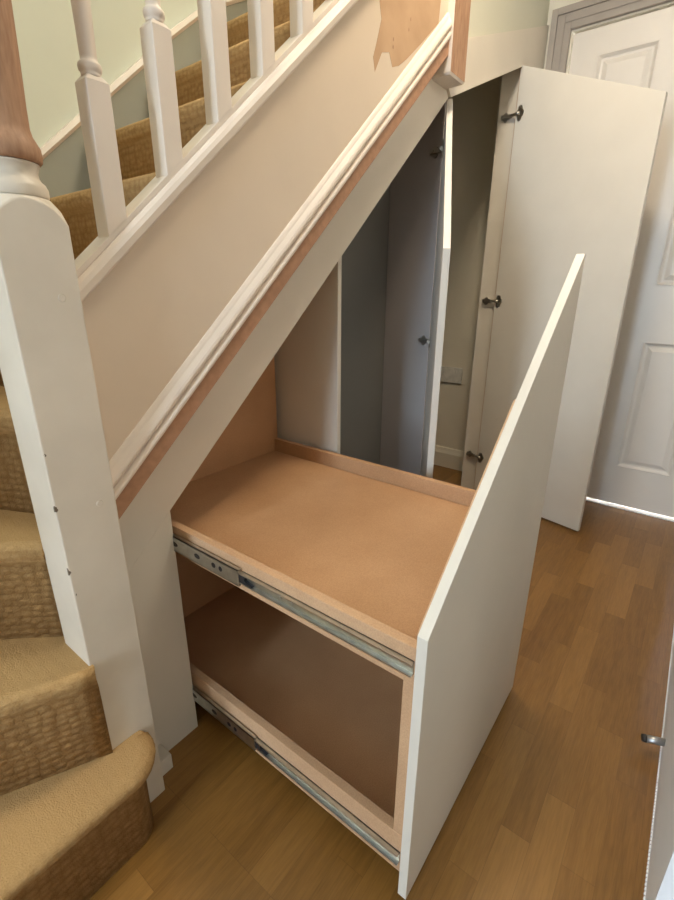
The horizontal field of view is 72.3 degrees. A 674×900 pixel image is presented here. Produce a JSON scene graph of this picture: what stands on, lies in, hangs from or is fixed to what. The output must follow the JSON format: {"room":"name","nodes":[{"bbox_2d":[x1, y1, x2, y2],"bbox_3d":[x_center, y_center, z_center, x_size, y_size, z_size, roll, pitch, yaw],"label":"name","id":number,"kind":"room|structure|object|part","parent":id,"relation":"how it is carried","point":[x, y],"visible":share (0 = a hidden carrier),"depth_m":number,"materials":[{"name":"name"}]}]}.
{"room":"home hallway","nodes":[
{"label":"home hallway","id":0,"kind":"room"},
{"bbox_2d":[11,0,197,147],"bbox_3d":[-0.560,-1.781,1.436,0.134,4.400,4.200,15,24,35],"label":"wall","id":1,"kind":"structure","parent":0,"point":[45,29],"depth_m":1.29,"materials":[{"name":"paint"}]},
{"bbox_2d":[89,465,673,899],"bbox_3d":[0.658,0.945,0.395,4.220,0.040,5.700,15,24,35],"label":"floor","id":2,"kind":"structure","parent":0,"point":[556,802],"depth_m":0.98,"materials":[{"name":"brown wood"}]},
{"bbox_2d":[0,0,470,899],"bbox_3d":[-0.403,-0.845,1.038,0.953,2.900,3.294,15,24,35],"label":"staircase","id":3,"kind":"structure","parent":2,"relation":"on","point":[143,244],"depth_m":0.79,"materials":[{"name":"beige carpet"}]},
{"bbox_3d":[-0.422,0.177,0.774,0.090,1.147,0.090,15,24,35],"label":"newel post","id":4,"kind":"part","parent":3,"relation":"part of","materials":[{"name":"paint"}]},
{"bbox_3d":[-0.050,-0.839,0.924,0.065,1.031,1.127,15,24,35],"label":"rail","id":5,"kind":"part","parent":3,"relation":"part of","materials":[{"name":"white paint"}]},
{"bbox_3d":[-0.034,-0.551,1.012,0.016,1.061,1.127,15,24,35],"label":"string moulding","id":6,"kind":"part","parent":3,"relation":"part of","materials":[{"name":"white paint"}]},
{"bbox_2d":[119,25,667,899],"bbox_3d":[0.135,-0.551,1.527,1.358,2.026,2.105,15,24,35],"label":"tall cabinet","id":7,"kind":"object","parent":2,"relation":"on","point":[354,337],"depth_m":1.18,"materials":[{"name":"paint"}]},
{"bbox_3d":[-0.369,0.006,1.294,0.014,1.000,0.556,15,24,35],"label":"panel","id":8,"kind":"part","parent":7,"relation":"part of","materials":[{"name":"brown wood"}]},
{"bbox_3d":[-0.046,-0.464,1.129,0.022,1.211,1.242,15,24,35],"label":"sloping rail","id":9,"kind":"part","parent":7,"relation":"part of","materials":[{"name":"paint"}]},
{"bbox_2d":[184,586,402,870],"bbox_3d":[-0.045,0.520,1.210,0.808,0.089,0.557,15,24,35],"label":"tray","id":10,"kind":"object","parent":7,"relation":"on","point":[327,717],"depth_m":1.07,"materials":[{"name":"brown wood"}]},
{"bbox_2d":[170,438,475,684],"bbox_3d":[-0.043,0.145,1.078,0.808,0.064,0.557,15,24,35],"label":"tray","id":11,"kind":"object","parent":7,"relation":"on","point":[355,551],"depth_m":0.98,"materials":[{"name":"brown wood"}]},
{"bbox_3d":[0.020,-0.311,1.649,0.014,1.490,0.552,15,24,35],"label":"panel","id":12,"kind":"part","parent":7,"relation":"part of","materials":[{"name":"grey wood"}]},
{"bbox_3d":[-0.043,0.116,1.066,0.838,1.054,0.577,15,24,35],"label":"pull out drawer","id":13,"kind":"part","parent":7,"relation":"part of","materials":[{"name":"beige wood"}]},
{"bbox_3d":[0.304,-0.279,1.450,0.018,1.542,0.541,3,20,9],"label":"door","id":14,"kind":"part","parent":7,"relation":"part of","materials":[{"name":"paint"}]},
{"bbox_3d":[0.698,-0.661,2.132,0.077,1.836,0.030,15,24,35],"label":"hinge post","id":15,"kind":"part","parent":7,"relation":"part of","materials":[{"name":"paint"}]},
{"bbox_3d":[0.286,0.200,0.834,0.016,1.052,0.568,15,24,35],"label":"panel","id":16,"kind":"part","parent":7,"relation":"part of","materials":[{"name":"paint"}]},
{"bbox_3d":[0.883,-0.571,1.894,0.018,1.802,0.536,-15,24,-36],"label":"door","id":17,"kind":"part","parent":7,"relation":"part of","materials":[{"name":"paint"}]},
{"bbox_2d":[468,0,549,37],"bbox_3d":[-0.130,-2.241,0.341,0.198,2.800,3.323,15,24,35],"label":"wall","id":18,"kind":"structure","parent":0,"point":[487,17],"depth_m":1.61,"materials":[{"name":"paint"}]},
{"bbox_2d":[435,0,673,450],"bbox_3d":[1.048,-1.898,1.788,1.965,4.400,0.100,15,24,35],"label":"wall","id":19,"kind":"structure","parent":0,"point":[475,109],"depth_m":2.31,"materials":[{"name":"paint"}]},
{"bbox_2d":[434,445,463,470],"bbox_3d":[0.530,0.014,2.798,0.760,0.118,0.016,15,24,35],"label":"baseboard","id":20,"kind":"structure","parent":19,"relation":"attached to","point":[446,457],"depth_m":2.70,"materials":[{"name":"paint"}]},
{"bbox_2d":[440,366,462,383],"bbox_3d":[0.625,-0.419,2.571,0.146,0.086,0.013,15,24,35],"label":"wall socket","id":21,"kind":"object","parent":19,"relation":"attached to","point":[448,374],"visible":0.79,"depth_m":2.56,"materials":[{"name":"plastic"}]},
{"bbox_2d":[545,0,673,72],"bbox_3d":[1.220,-0.722,1.972,0.868,2.062,0.028,15,24,35],"label":"trim","id":22,"kind":"structure","parent":19,"relation":"attached to","point":[577,15],"depth_m":1.83,"materials":[{"name":"grey paint"}]},
{"bbox_2d":[569,6,673,517],"bbox_3d":[1.278,-0.691,1.995,0.770,1.960,0.040,15,24,35],"label":"door","id":23,"kind":"structure","parent":19,"relation":"in","point":[633,467],"depth_m":1.98,"materials":[{"name":"white paint"}]},
{"bbox_2d":[586,497,673,521],"bbox_3d":[1.276,0.244,2.327,0.774,0.004,0.074,15,24,35],"label":"trim","id":24,"kind":"structure","parent":19,"relation":"attached to","point":[622,507],"depth_m":2.21,"materials":[{"name":"white wood"}]},
{"bbox_2d":[645,641,673,899],"bbox_3d":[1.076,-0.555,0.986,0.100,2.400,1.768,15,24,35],"label":"door","id":25,"kind":"structure","parent":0,"point":[660,880],"depth_m":0.82,"materials":[{"name":"white paint"}]},
{"bbox_2d":[641,733,665,746],"bbox_3d":[0.714,0.654,1.041,0.045,0.018,0.017,6,20,15],"label":"door knob","id":26,"kind":"object","parent":25,"relation":"attached to","point":[645,738],"visible":0.98,"depth_m":1.04,"materials":[{"name":"metal"}]},
{"bbox_2d":[643,629,673,899],"bbox_3d":[0.875,0.631,1.222,0.003,0.004,1.246,15,24,35],"label":"trim","id":27,"kind":"structure","parent":25,"relation":"attached to","point":[648,859],"depth_m":0.98,"materials":[{"name":"white paint"}]}
]}

